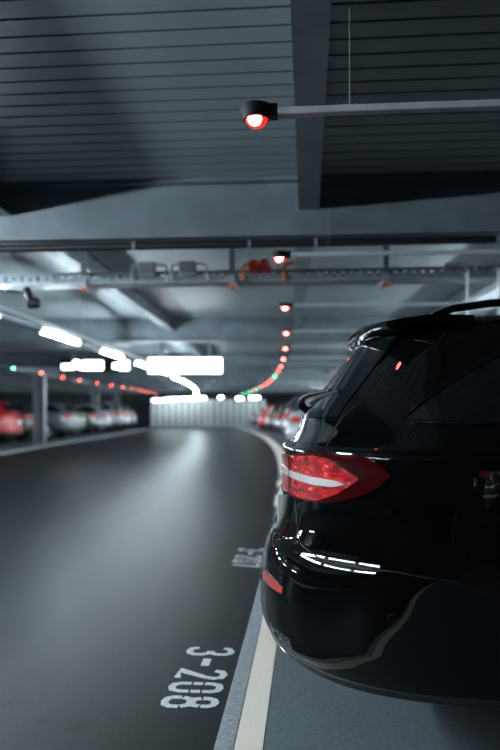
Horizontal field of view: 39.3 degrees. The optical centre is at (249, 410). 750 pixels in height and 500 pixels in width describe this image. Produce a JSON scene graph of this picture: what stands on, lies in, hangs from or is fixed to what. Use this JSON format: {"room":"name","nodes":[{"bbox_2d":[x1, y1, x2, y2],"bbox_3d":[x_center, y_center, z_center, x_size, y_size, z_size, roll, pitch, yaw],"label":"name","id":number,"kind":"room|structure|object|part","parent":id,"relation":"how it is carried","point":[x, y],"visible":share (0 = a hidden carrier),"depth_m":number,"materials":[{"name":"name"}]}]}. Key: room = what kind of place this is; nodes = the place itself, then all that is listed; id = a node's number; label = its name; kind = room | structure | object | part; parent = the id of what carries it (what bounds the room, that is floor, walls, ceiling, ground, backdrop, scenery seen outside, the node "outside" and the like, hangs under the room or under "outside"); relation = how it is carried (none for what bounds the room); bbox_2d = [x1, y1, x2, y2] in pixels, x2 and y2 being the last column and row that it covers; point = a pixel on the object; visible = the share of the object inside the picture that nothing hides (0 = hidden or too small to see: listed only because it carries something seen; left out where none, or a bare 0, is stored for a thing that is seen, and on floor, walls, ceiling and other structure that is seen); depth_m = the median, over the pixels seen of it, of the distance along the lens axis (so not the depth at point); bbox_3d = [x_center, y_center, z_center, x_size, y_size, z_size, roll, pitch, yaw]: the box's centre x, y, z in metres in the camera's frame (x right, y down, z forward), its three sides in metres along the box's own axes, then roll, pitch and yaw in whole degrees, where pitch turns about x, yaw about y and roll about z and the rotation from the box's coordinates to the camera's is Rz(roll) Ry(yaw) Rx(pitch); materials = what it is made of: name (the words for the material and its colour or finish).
{"room":"parking garage","nodes":[
{"label":"parking garage","id":0,"kind":"room"},
{"bbox_2d":[0,429,142,451],"bbox_3d":[-9.946,1.174,18.519,6.489,0.032,55.553,0,0,2],"label":"floor","id":1,"kind":"structure","parent":0,"point":[14,444],"depth_m":27.48,"materials":[{"name":"grey concrete"}]},
{"bbox_2d":[0,401,23,443],"bbox_3d":[-9.797,0.412,23.460,4.215,1.515,1.912,0,0,-1],"label":"hatchback car","id":2,"kind":"object","parent":1,"relation":"on","point":[11,424],"visible":1,"depth_m":23.00,"materials":[{"name":"red paint"}]},
{"bbox_2d":[1,415,12,419],"bbox_3d":[-7.907,0.215,22.842,0.069,0.152,0.479,0,0,30],"label":"tail light","id":3,"kind":"object","parent":2,"relation":"attached to","point":[3,417],"depth_m":22.78,"materials":[{"name":"red plastic"}]},
{"bbox_2d":[6,410,32,442],"bbox_3d":[-10.320,0.444,26.259,4.935,1.451,1.912,0,0,2],"label":"car","id":4,"kind":"object","parent":1,"relation":"on","point":[27,418],"visible":0.41,"depth_m":25.53,"materials":[{"name":"silver paint"}]},
{"bbox_2d":[22,415,32,418],"bbox_3d":[-8.101,0.215,25.539,0.069,0.152,0.479,0,0,33],"label":"tail light","id":5,"kind":"object","parent":4,"relation":"attached to","point":[23,416],"depth_m":25.48,"materials":[{"name":"red plastic"}]},
{"bbox_2d":[32,373,45,443],"bbox_3d":[-7.463,-0.080,24.829,0.420,2.499,0.420,0,0,-1],"label":"column","id":6,"kind":"structure","parent":1,"relation":"on","point":[39,380],"depth_m":24.82,"materials":[{"name":"concrete"}]},
{"bbox_2d":[15,403,85,439],"bbox_3d":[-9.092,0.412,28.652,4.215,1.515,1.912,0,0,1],"label":"hatchback car","id":7,"kind":"object","parent":1,"relation":"on","point":[62,419],"visible":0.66,"depth_m":27.84,"materials":[{"name":"grey paint"}]},
{"bbox_2d":[64,414,72,417],"bbox_3d":[-7.225,0.215,27.967,0.069,0.152,0.479,0,0,32],"label":"tail light","id":8,"kind":"object","parent":7,"relation":"attached to","point":[65,415],"depth_m":27.90,"materials":[{"name":"red plastic"}]},
{"bbox_2d":[0,428,150,454],"bbox_3d":[-7.103,1.155,18.421,0.950,0.070,55.568,0,0,2],"label":"kerb","id":9,"kind":"object","parent":1,"relation":"on","point":[19,450],"visible":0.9,"depth_m":24.75,"materials":[{"name":"concrete"}]},
{"bbox_2d":[72,407,102,435],"bbox_3d":[-9.548,0.444,33.428,4.935,1.451,1.913,0,0,0],"label":"car","id":10,"kind":"object","parent":1,"relation":"on","point":[92,420],"visible":0.3,"depth_m":32.73,"materials":[{"name":"silver paint"}]},
{"bbox_2d":[72,404,110,433],"bbox_3d":[-9.251,0.412,35.816,4.215,1.515,1.912,0,0,0],"label":"hatchback car","id":11,"kind":"object","parent":1,"relation":"on","point":[105,415],"visible":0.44,"depth_m":35.21,"materials":[{"name":"grey paint"}]},
{"bbox_2d":[91,387,98,432],"bbox_3d":[-8.309,-0.080,37.584,0.420,2.499,0.420,0,0,-4],"label":"column","id":12,"kind":"structure","parent":1,"relation":"on","point":[94,393],"depth_m":37.57,"materials":[{"name":"concrete"}]},
{"bbox_2d":[78,401,123,432],"bbox_3d":[-9.178,0.320,38.227,4.485,1.700,1.913,0,0,-1],"label":"car","id":13,"kind":"object","parent":1,"relation":"on","point":[115,412],"visible":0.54,"depth_m":37.60,"materials":[{"name":"grey paint"}]},
{"bbox_2d":[113,391,119,404],"bbox_3d":[-8.662,-0.080,45.468,0.420,2.499,0.420,0,0,-7],"label":"column","id":14,"kind":"structure","parent":1,"relation":"on","point":[116,396],"depth_m":45.45,"materials":[{"name":"concrete"}]},
{"bbox_2d":[111,405,130,430],"bbox_3d":[-9.061,0.412,40.631,4.215,1.515,1.913,0,0,-2],"label":"hatchback car","id":15,"kind":"object","parent":1,"relation":"on","point":[126,417],"visible":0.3,"depth_m":40.16,"materials":[{"name":"grey paint"}]},
{"bbox_2d":[119,405,136,429],"bbox_3d":[-9.107,0.412,43.035,4.215,1.515,1.912,0,0,-2],"label":"hatchback car","id":16,"kind":"object","parent":1,"relation":"on","point":[129,409],"visible":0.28,"depth_m":42.57,"materials":[{"name":"grey paint"}]},
{"bbox_2d":[0,426,278,749],"bbox_3d":[-5.258,1.170,25.050,44.618,0.001,69.060,0,0,5],"label":"floor","id":17,"kind":"structure","parent":0,"point":[117,553],"depth_m":4.80,"materials":[{"name":"concrete"}]},
{"bbox_2d":[161,647,234,707],"bbox_3d":[-0.216,1.168,3.108,0.238,0.001,0.715,0,0,5],"label":"bay number","id":18,"kind":"object","parent":17,"relation":"on","point":[191,701],"visible":1,"depth_m":2.98,"materials":[{"name":"paint"}]},
{"bbox_2d":[151,399,265,427],"bbox_3d":[-2.900,0.170,48.666,8.015,2.000,0.150,0,0,4],"label":"slatted fence","id":19,"kind":"object","parent":17,"relation":"on","point":[159,413],"visible":0.81,"depth_m":48.62,"materials":[{"name":"grey metal"}]},
{"bbox_2d":[232,548,262,566],"bbox_3d":[-0.010,1.169,5.599,0.238,0.001,0.728,0,0,5],"label":"bay number","id":20,"kind":"object","parent":17,"relation":"on","point":[240,549],"visible":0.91,"depth_m":5.51,"materials":[{"name":"paint"}]},
{"bbox_2d":[214,427,281,749],"bbox_3d":[-0.196,1.172,19.955,1.916,0.036,59.800,0,0,0],"label":"kerb","id":21,"kind":"object","parent":17,"relation":"on","point":[226,737],"visible":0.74,"depth_m":2.99,"materials":[{"name":"concrete"}]},
{"bbox_2d":[234,615,276,749],"bbox_3d":[-0.243,1.160,-0.207,0.140,0.010,15.547,0,0,5],"label":"line marking","id":22,"kind":"structure","parent":17,"relation":"on","point":[251,730],"depth_m":2.83,"materials":[{"name":"paint"}]},
{"bbox_2d":[235,427,282,473],"bbox_3d":[0.231,1.158,31.389,1.050,0.014,37.051,0,0,-3],"label":"line marking","id":23,"kind":"structure","parent":17,"relation":"on","point":[278,450],"depth_m":22.70,"materials":[{"name":"paint"}]},
{"bbox_2d":[0,393,303,425],"bbox_3d":[-6.146,-0.380,55.121,39.000,3.100,0.200,0,0,-9],"label":"wall","id":24,"kind":"structure","parent":0,"point":[140,403],"depth_m":54.73,"materials":[{"name":"concrete"}]},
{"bbox_2d":[0,0,499,368],"bbox_3d":[-5.259,-1.877,25.051,44.618,0.205,69.063,0,0,5],"label":"ceiling","id":25,"kind":"structure","parent":0,"point":[91,90],"depth_m":4.19,"materials":[{"name":"grey"}]},
{"bbox_2d":[0,178,11,215],"bbox_3d":[-2.283,-1.660,1.582,0.166,0.230,7.952,0,0,5],"label":"beam","id":26,"kind":"structure","parent":25,"relation":"attached to","point":[3,212],"depth_m":5.48,"materials":[{"name":"paint"}]},
{"bbox_2d":[0,302,42,330],"bbox_3d":[-4.239,-1.660,9.643,0.155,0.230,7.798,0,0,3],"label":"beam","id":27,"kind":"structure","parent":25,"relation":"attached to","point":[3,316],"depth_m":12.35,"materials":[{"name":"metal"}]},
{"bbox_2d":[0,351,43,373],"bbox_3d":[-8.392,-1.435,20.783,4.546,0.670,0.132,0,0,0],"label":"lamp","id":28,"kind":"object","parent":25,"relation":"hanging from","point":[41,372],"visible":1,"depth_m":20.76,"materials":[{"name":"black plastic"}]},
{"bbox_2d":[0,367,62,378],"bbox_3d":[-7.754,-1.552,25.209,0.155,0.445,7.660,0,0,-1],"label":"beam","id":29,"kind":"structure","parent":25,"relation":"attached to","point":[50,372],"depth_m":26.75,"materials":[{"name":"metal"}]},
{"bbox_2d":[18,384,112,384],"bbox_3d":[-8.226,-1.435,30.330,4.546,0.670,0.132,0,0,-2],"label":"lamp","id":30,"kind":"object","parent":25,"relation":"hanging from","point":[18,384],"visible":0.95,"depth_m":30.33,"materials":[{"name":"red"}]},
{"bbox_2d":[28,385,123,386],"bbox_3d":[-8.155,-1.435,32.725,4.546,0.670,0.132,0,0,-3],"label":"lamp","id":31,"kind":"object","parent":25,"relation":"hanging from","point":[28,385],"visible":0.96,"depth_m":32.76,"materials":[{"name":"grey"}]},
{"bbox_2d":[67,379,93,385],"bbox_3d":[-8.034,-1.552,32.886,0.155,0.445,7.660,0,0,-3],"label":"beam","id":32,"kind":"structure","parent":25,"relation":"attached to","point":[82,381],"depth_m":34.27,"materials":[{"name":"paint"}]},
{"bbox_2d":[73,343,116,357],"bbox_3d":[-3.955,-1.660,17.458,0.155,0.230,7.798,0,0,1],"label":"beam","id":33,"kind":"structure","parent":25,"relation":"attached to","point":[91,346],"depth_m":17.59,"materials":[{"name":"paint"}]},
{"bbox_2d":[60,349,130,371],"bbox_3d":[-4.411,-1.440,20.028,2.020,0.670,0.110,0,0,0],"label":"hanging sign","id":34,"kind":"object","parent":25,"relation":"hanging from","point":[72,364],"visible":0.97,"depth_m":19.98,"materials":[{"name":"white plastic"}]},
{"bbox_2d":[0,271,196,394],"bbox_3d":[-2.770,-1.430,25.988,0.974,0.690,40.140,0,0,-1],"label":"rail","id":35,"kind":"object","parent":25,"relation":"hanging from","point":[2,308],"visible":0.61,"depth_m":10.40,"materials":[{"name":"white metal"}]},
{"bbox_3d":[-2.615,-1.455,8.864,0.010,0.640,0.012,0,0,5],"label":"hanger rod","id":36,"kind":"part","parent":35,"relation":"part of","materials":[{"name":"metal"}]},
{"bbox_2d":[39,324,79,344],"bbox_3d":[-2.576,-1.031,9.552,0.052,0.107,1.600,0,0,3],"label":"strip light","id":37,"kind":"object","parent":35,"relation":"attached to","point":[43,329],"visible":1,"depth_m":9.39,"materials":[{"name":"white plastic"}]},
{"bbox_3d":[-2.525,-1.455,10.536,0.010,0.640,0.012,0,0,5],"label":"hanger rod","id":38,"kind":"part","parent":35,"relation":"part of","materials":[{"name":"metal"}]},
{"bbox_2d":[99,346,123,358],"bbox_3d":[-2.439,-1.031,12.406,0.053,0.107,1.600,0,0,2],"label":"strip light","id":39,"kind":"object","parent":35,"relation":"attached to","point":[102,349],"visible":1,"depth_m":12.24,"materials":[{"name":"white plastic"}]},
{"bbox_3d":[-2.435,-1.455,12.504,0.010,0.640,0.012,0,0,5],"label":"hanger rod","id":40,"kind":"part","parent":35,"relation":"part of","materials":[{"name":"metal"}]},
{"bbox_2d":[134,359,147,367],"bbox_3d":[-2.340,-1.031,15.261,0.053,0.107,1.600,0,0,2],"label":"strip light","id":41,"kind":"object","parent":35,"relation":"attached to","point":[137,361],"visible":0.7,"depth_m":15.03,"materials":[{"name":"white plastic"}]},
{"bbox_2d":[56,389,141,389],"bbox_3d":[-8.094,-1.435,37.523,4.546,0.670,0.132,0,0,-4],"label":"lamp","id":42,"kind":"object","parent":25,"relation":"hanging from","point":[56,389],"visible":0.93,"depth_m":37.51,"materials":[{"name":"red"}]},
{"bbox_2d":[67,387,147,390],"bbox_3d":[-8.104,-1.435,39.925,4.546,0.670,0.132,0,0,-5],"label":"lamp","id":43,"kind":"object","parent":25,"relation":"hanging from","point":[104,387],"visible":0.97,"depth_m":39.91,"materials":[{"name":"red"}]},
{"bbox_2d":[48,251,173,330],"bbox_3d":[-1.743,-1.660,9.507,0.155,0.230,7.889,0,0,3],"label":"beam","id":44,"kind":"structure","parent":25,"relation":"attached to","point":[134,298],"depth_m":9.65,"materials":[{"name":"paint"}]},
{"bbox_2d":[0,390,315,393],"bbox_3d":[-5.762,-1.552,52.603,39.000,0.445,0.200,0,0,-8],"label":"beam","id":45,"kind":"structure","parent":25,"relation":"attached to","point":[1,391],"depth_m":52.71,"materials":[{"name":"paint"}]},
{"bbox_2d":[0,385,323,390],"bbox_3d":[-4.767,-1.552,44.831,39.000,0.445,0.200,0,0,-6],"label":"beam","id":46,"kind":"structure","parent":25,"relation":"attached to","point":[2,387],"depth_m":44.87,"materials":[{"name":"paint"}]},
{"bbox_2d":[0,379,329,385],"bbox_3d":[-4.055,-1.552,37.027,39.000,0.445,0.200,0,0,-4],"label":"beam","id":47,"kind":"structure","parent":25,"relation":"attached to","point":[116,382],"depth_m":37.03,"materials":[{"name":"paint"}]},
{"bbox_2d":[0,368,335,379],"bbox_3d":[-3.627,-1.552,29.203,39.001,0.445,0.200,0,0,-2],"label":"beam","id":48,"kind":"structure","parent":25,"relation":"attached to","point":[136,373],"depth_m":29.22,"materials":[{"name":"metal"}]},
{"bbox_2d":[0,379,32,379],"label":"lamp","id":49,"kind":"object","parent":48,"relation":"hanging from","point":[0,379],"depth_m":25.53,"materials":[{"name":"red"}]},
{"bbox_2d":[46,378,80,380],"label":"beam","id":50,"kind":"structure","parent":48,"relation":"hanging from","point":[46,379],"depth_m":25.56,"materials":[{"name":"grey"}]},
{"bbox_2d":[0,353,349,367],"bbox_3d":[-3.484,-1.552,21.368,39.000,0.445,0.200,0,0,0],"label":"beam","id":51,"kind":"structure","parent":25,"relation":"attached to","point":[20,360],"depth_m":21.36,"materials":[{"name":"metal"}]},
{"bbox_2d":[148,342,222,374],"bbox_3d":[-1.330,-1.264,14.403,1.540,1.022,0.112,0,0,0],"label":"hanging sign","id":52,"kind":"object","parent":25,"relation":"hanging from","point":[161,365],"visible":0.88,"depth_m":14.35,"materials":[{"name":"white plastic"}]},
{"bbox_2d":[181,342,206,356],"bbox_3d":[-1.456,-1.660,17.413,0.155,0.230,7.889,0,0,1],"label":"beam","id":53,"kind":"structure","parent":25,"relation":"attached to","point":[194,347],"depth_m":18.39,"materials":[{"name":"paint"}]},
{"bbox_2d":[0,317,404,342],"bbox_3d":[-3.627,-1.552,13.533,39.000,0.445,0.200,0,0,2],"label":"beam","id":54,"kind":"structure","parent":25,"relation":"attached to","point":[269,329],"depth_m":13.41,"materials":[{"name":"metal"}]},
{"bbox_2d":[0,171,499,244],"bbox_3d":[-4.053,-1.552,5.709,39.000,0.445,0.200,0,0,4],"label":"beam","id":55,"kind":"structure","parent":25,"relation":"attached to","point":[444,203],"depth_m":5.39,"materials":[{"name":"paint"}]},
{"bbox_2d":[0,234,499,252],"bbox_3d":[2.140,-1.292,5.241,10.600,0.073,0.072,0,0,5],"label":"pipe","id":56,"kind":"object","parent":55,"relation":"attached to","point":[473,239],"visible":1,"depth_m":5.39,"materials":[{"name":"black metal"}]},
{"bbox_2d":[0,246,499,292],"bbox_3d":[2.738,-1.458,6.402,11.600,0.635,0.358,0,0,5],"label":"cable tray","id":57,"kind":"object","parent":25,"relation":"hanging from","point":[386,277],"visible":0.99,"depth_m":6.56,"materials":[{"name":"metal"}]},
{"bbox_2d":[0,287,40,308],"bbox_3d":[-2.481,-1.077,6.628,1.000,0.225,0.104,0,0,5],"label":"security camera","id":58,"kind":"object","parent":57,"relation":"attached to","point":[32,303],"visible":1,"depth_m":6.57,"materials":[{"name":"black plastic"}]},
{"bbox_3d":[-2.520,-1.138,6.631,0.923,0.103,0.028,0,0,5],"label":"arm","id":59,"kind":"part","parent":58,"relation":"part of","materials":[{"name":"white metal"}]},
{"bbox_2d":[130,261,167,280],"bbox_3d":[-0.941,-1.300,6.516,0.358,0.170,0.099,0,0,5],"label":"junction box","id":60,"kind":"object","parent":57,"relation":"attached to","point":[148,268],"visible":1,"depth_m":6.47,"materials":[{"name":"grey plastic"}]},
{"bbox_2d":[170,261,208,279],"bbox_3d":[-0.562,-1.300,6.484,0.358,0.170,0.099,0,0,5],"label":"junction box","id":61,"kind":"object","parent":57,"relation":"attached to","point":[186,268],"visible":1,"depth_m":6.45,"materials":[{"name":"grey plastic"}]},
{"bbox_2d":[241,263,247,280],"bbox_3d":[-0.027,-1.287,6.464,0.106,0.174,0.030,0,0,5],"label":"pipe","id":62,"kind":"object","parent":57,"relation":"attached to","point":[245,264],"visible":0.75,"depth_m":6.45,"materials":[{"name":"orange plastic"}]},
{"bbox_2d":[247,259,270,272],"bbox_3d":[0.084,-1.330,6.420,0.213,0.116,0.110,0,0,5],"label":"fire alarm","id":63,"kind":"object","parent":57,"relation":"attached to","point":[254,266],"visible":1,"depth_m":6.38,"materials":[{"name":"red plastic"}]},
{"bbox_2d":[282,261,293,280],"bbox_3d":[0.351,-1.287,6.433,0.106,0.174,0.030,0,0,5],"label":"pipe","id":64,"kind":"object","parent":57,"relation":"attached to","point":[292,262],"visible":1,"depth_m":6.42,"materials":[{"name":"orange plastic"}]},
{"bbox_2d":[441,263,468,314],"bbox_3d":[1.848,-1.081,6.309,0.245,0.503,0.028,0,0,5],"label":"conduit","id":65,"kind":"object","parent":57,"relation":"attached to","point":[446,264],"visible":0.88,"depth_m":6.29,"materials":[{"name":"white metal"}]},
{"bbox_2d":[473,262,499,314],"bbox_3d":[2.127,-1.081,6.286,0.245,0.503,0.028,0,0,5],"label":"conduit","id":66,"kind":"object","parent":57,"relation":"attached to","point":[485,263],"visible":0.9,"depth_m":6.27,"materials":[{"name":"white metal"}]},
{"bbox_2d":[269,368,278,373],"bbox_3d":[0.961,-1.660,25.368,0.155,0.230,7.976,0,0,-1],"label":"beam","id":67,"kind":"structure","parent":25,"relation":"attached to","point":[273,370],"depth_m":27.38,"materials":[{"name":"paint"}]},
{"bbox_2d":[253,389,321,389],"bbox_3d":[2.721,-1.435,37.703,5.146,0.670,0.132,0,0,-4],"label":"lamp","id":68,"kind":"object","parent":25,"relation":"hanging from","point":[253,389],"visible":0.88,"depth_m":37.63,"materials":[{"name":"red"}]},
{"bbox_2d":[281,342,294,359],"bbox_3d":[0.961,-1.660,17.369,0.155,0.230,7.976,0,0,1],"label":"beam","id":69,"kind":"structure","parent":25,"relation":"attached to","point":[286,352],"depth_m":18.18,"materials":[{"name":"paint"}]},
{"bbox_2d":[267,381,328,382],"bbox_3d":[3.233,-1.435,27.653,5.146,0.670,0.132,0,0,-2],"label":"lamp","id":70,"kind":"object","parent":25,"relation":"hanging from","point":[267,381],"visible":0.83,"depth_m":27.59,"materials":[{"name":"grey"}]},
{"bbox_2d":[270,378,330,379],"bbox_3d":[3.290,-1.435,25.138,5.146,0.670,0.132,0,0,-1],"label":"lamp","id":71,"kind":"object","parent":25,"relation":"hanging from","point":[270,378],"visible":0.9,"depth_m":25.09,"materials":[{"name":"red"}]},
{"bbox_2d":[292,247,312,329],"bbox_3d":[0.671,-1.660,9.375,0.155,0.230,7.976,0,0,3],"label":"beam","id":72,"kind":"structure","parent":25,"relation":"attached to","point":[299,296],"depth_m":9.06,"materials":[{"name":"paint"}]},
{"bbox_2d":[273,374,332,375],"bbox_3d":[3.319,-1.435,22.621,5.146,0.670,0.132,0,0,0],"label":"lamp","id":73,"kind":"object","parent":25,"relation":"hanging from","point":[273,374],"visible":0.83,"depth_m":22.60,"materials":[{"name":"black plastic"}]},
{"bbox_2d":[276,370,336,371],"bbox_3d":[3.319,-1.435,20.105,5.146,0.670,0.132,0,0,0],"label":"lamp","id":74,"kind":"object","parent":25,"relation":"hanging from","point":[276,370],"visible":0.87,"depth_m":20.09,"materials":[{"name":"red"}]},
{"bbox_2d":[279,342,341,366],"bbox_3d":[3.291,-1.435,17.590,5.146,0.670,0.132,0,0,1],"label":"lamp","id":75,"kind":"object","parent":25,"relation":"hanging from","point":[295,364],"visible":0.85,"depth_m":17.61,"materials":[{"name":"red"}]},
{"bbox_2d":[290,0,331,209],"bbox_3d":[0.128,-1.660,1.394,0.166,0.230,7.976,0,0,5],"label":"beam","id":76,"kind":"structure","parent":25,"relation":"attached to","point":[310,19],"depth_m":3.29,"materials":[{"name":"paint"}]},
{"bbox_2d":[281,356,346,359],"bbox_3d":[3.234,-1.435,15.074,5.146,0.670,0.132,0,0,2],"label":"lamp","id":77,"kind":"object","parent":25,"relation":"hanging from","point":[282,357],"visible":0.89,"depth_m":15.10,"materials":[{"name":"red"}]},
{"bbox_2d":[282,289,356,334],"bbox_3d":[3.035,-1.435,10.046,5.146,0.670,0.132,0,0,3],"label":"lamp","id":78,"kind":"object","parent":25,"relation":"hanging from","point":[285,331],"visible":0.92,"depth_m":10.13,"materials":[{"name":"red"}]},
{"bbox_2d":[326,368,338,373],"bbox_3d":[3.342,-1.660,25.411,0.155,0.230,8.063,0,0,-1],"label":"beam","id":79,"kind":"structure","parent":25,"relation":"attached to","point":[329,372],"depth_m":28.09,"materials":[{"name":"paint"}]},
{"bbox_2d":[282,312,419,349],"bbox_3d":[3.148,-1.435,12.559,5.146,0.670,0.132,0,0,2],"label":"lamp","id":80,"kind":"object","parent":25,"relation":"hanging from","point":[285,347],"visible":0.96,"depth_m":12.63,"materials":[{"name":"red"}]},
{"bbox_2d":[240,0,499,125],"bbox_3d":[2.524,-1.435,2.520,5.146,0.670,0.132,0,0,5],"label":"lamp","id":81,"kind":"object","parent":25,"relation":"hanging from","point":[253,112],"visible":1,"depth_m":2.68,"materials":[{"name":"black plastic"}]},
{"bbox_3d":[0.019,-1.135,2.724,0.058,0.052,0.056,0,0,5],"label":"bulb","id":82,"kind":"part","parent":81,"relation":"part of","materials":[{"name":"white glass"}]},
{"bbox_2d":[280,249,465,309],"bbox_3d":[2.893,-1.435,7.534,5.146,0.670,0.132,0,0,4],"label":"lamp","id":83,"kind":"object","parent":25,"relation":"hanging from","point":[284,305],"visible":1,"depth_m":7.62,"materials":[{"name":"red"}]},
{"bbox_2d":[271,172,499,261],"bbox_3d":[2.722,-1.435,5.023,5.146,0.670,0.132,0,0,4],"label":"lamp","id":84,"kind":"object","parent":25,"relation":"hanging from","point":[278,255],"visible":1,"depth_m":5.14,"materials":[{"name":"red"}]},
{"bbox_2d":[422,259,499,314],"bbox_3d":[3.049,-1.660,9.246,0.155,0.230,8.063,0,0,3],"label":"beam","id":85,"kind":"structure","parent":25,"relation":"attached to","point":[476,290],"depth_m":9.75,"materials":[{"name":"paint"}]},
{"bbox_2d":[235,427,499,749],"bbox_3d":[3.064,1.174,20.106,8.303,0.032,61.170,0,0,0],"label":"floor","id":86,"kind":"structure","parent":0,"point":[307,710],"depth_m":2.63,"materials":[{"name":"grey concrete"}]},
{"bbox_2d":[249,412,268,429],"bbox_3d":[2.435,0.444,42.873,4.935,1.451,1.913,0,0,-6],"label":"car","id":87,"kind":"object","parent":86,"relation":"on","point":[254,416],"visible":0.19,"depth_m":41.95,"materials":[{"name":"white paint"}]},
{"bbox_2d":[257,405,276,432],"bbox_3d":[2.508,0.412,37.809,4.215,1.515,1.913,0,0,-4],"label":"hatchback car","id":88,"kind":"object","parent":86,"relation":"on","point":[263,413],"visible":0.27,"depth_m":37.06,"materials":[{"name":"red paint"}]},
{"bbox_2d":[265,404,282,433],"bbox_3d":[2.824,0.412,32.771,4.215,1.515,1.912,0,0,-3],"label":"hatchback car","id":89,"kind":"object","parent":86,"relation":"on","point":[271,416],"visible":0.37,"depth_m":32.06,"materials":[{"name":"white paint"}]},
{"bbox_2d":[274,495,277,505],"bbox_3d":[0.446,1.158,9.062,0.251,0.014,1.050,0,0,3],"label":"line marking","id":90,"kind":"structure","parent":86,"relation":"on","point":[276,496],"depth_m":8.90,"materials":[{"name":"paint"}]},
{"bbox_2d":[273,403,288,432],"bbox_3d":[3.029,0.412,27.627,4.215,1.515,1.912,0,0,-2],"label":"hatchback car","id":91,"kind":"object","parent":86,"relation":"on","point":[278,422],"visible":0.21,"depth_m":27.00,"materials":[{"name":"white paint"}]},
{"bbox_2d":[285,398,313,440],"bbox_3d":[2.989,0.412,17.736,4.215,1.515,1.913,0,0,1],"label":"hatchback car","id":92,"kind":"object","parent":86,"relation":"on","point":[294,419],"visible":0.17,"depth_m":17.17,"materials":[{"name":"grey paint"}]},
{"bbox_2d":[290,417,300,422],"bbox_3d":[1.094,0.215,17.130,0.069,0.152,0.479,0,0,-30],"label":"tail light","id":93,"kind":"object","parent":92,"relation":"attached to","point":[292,419],"depth_m":17.05,"materials":[{"name":"red plastic"}]},
{"bbox_2d":[281,395,317,435],"bbox_3d":[3.250,0.320,22.581,4.485,1.700,1.912,0,0,0],"label":"car","id":94,"kind":"object","parent":86,"relation":"on","point":[294,401],"visible":0.17,"depth_m":22.09,"materials":[{"name":"silver paint"}]},
{"bbox_2d":[260,299,499,707],"bbox_3d":[2.512,0.396,2.688,4.936,1.547,2.220,0,0,5],"label":"estate car","id":95,"kind":"object","parent":86,"relation":"on","point":[380,563],"visible":1,"depth_m":2.04,"materials":[{"name":"black paint"}]},
{"bbox_3d":[0.140,0.370,2.884,0.030,0.115,0.520,0,0,5],"label":"license plate","id":96,"kind":"part","parent":95,"relation":"part of","materials":[{"name":"white"}]},
{"bbox_3d":[0.263,-0.050,2.557,0.025,0.052,0.344,0,0,-12],"label":"wiper blade","id":97,"kind":"part","parent":95,"relation":"part of","materials":[{"name":"black plastic"}]},
{"bbox_2d":[281,452,390,502],"bbox_3d":[0.262,0.210,2.317,0.340,0.169,0.624,0,0,5],"label":"tail light","id":98,"kind":"object","parent":95,"relation":"attached to","point":[307,477],"depth_m":2.11,"materials":[{"name":"red plastic"}]},
{"bbox_3d":[1.730,-0.116,2.004,2.554,0.307,0.221,0,0,5],"label":"window trim","id":99,"kind":"part","parent":95,"relation":"part of","materials":[{"name":"black glass"}]},
{"bbox_3d":[1.466,-0.339,2.249,1.730,0.076,0.048,0,0,3],"label":"roof rail","id":100,"kind":"part","parent":95,"relation":"part of","materials":[{"name":"black metal"}]}
]}

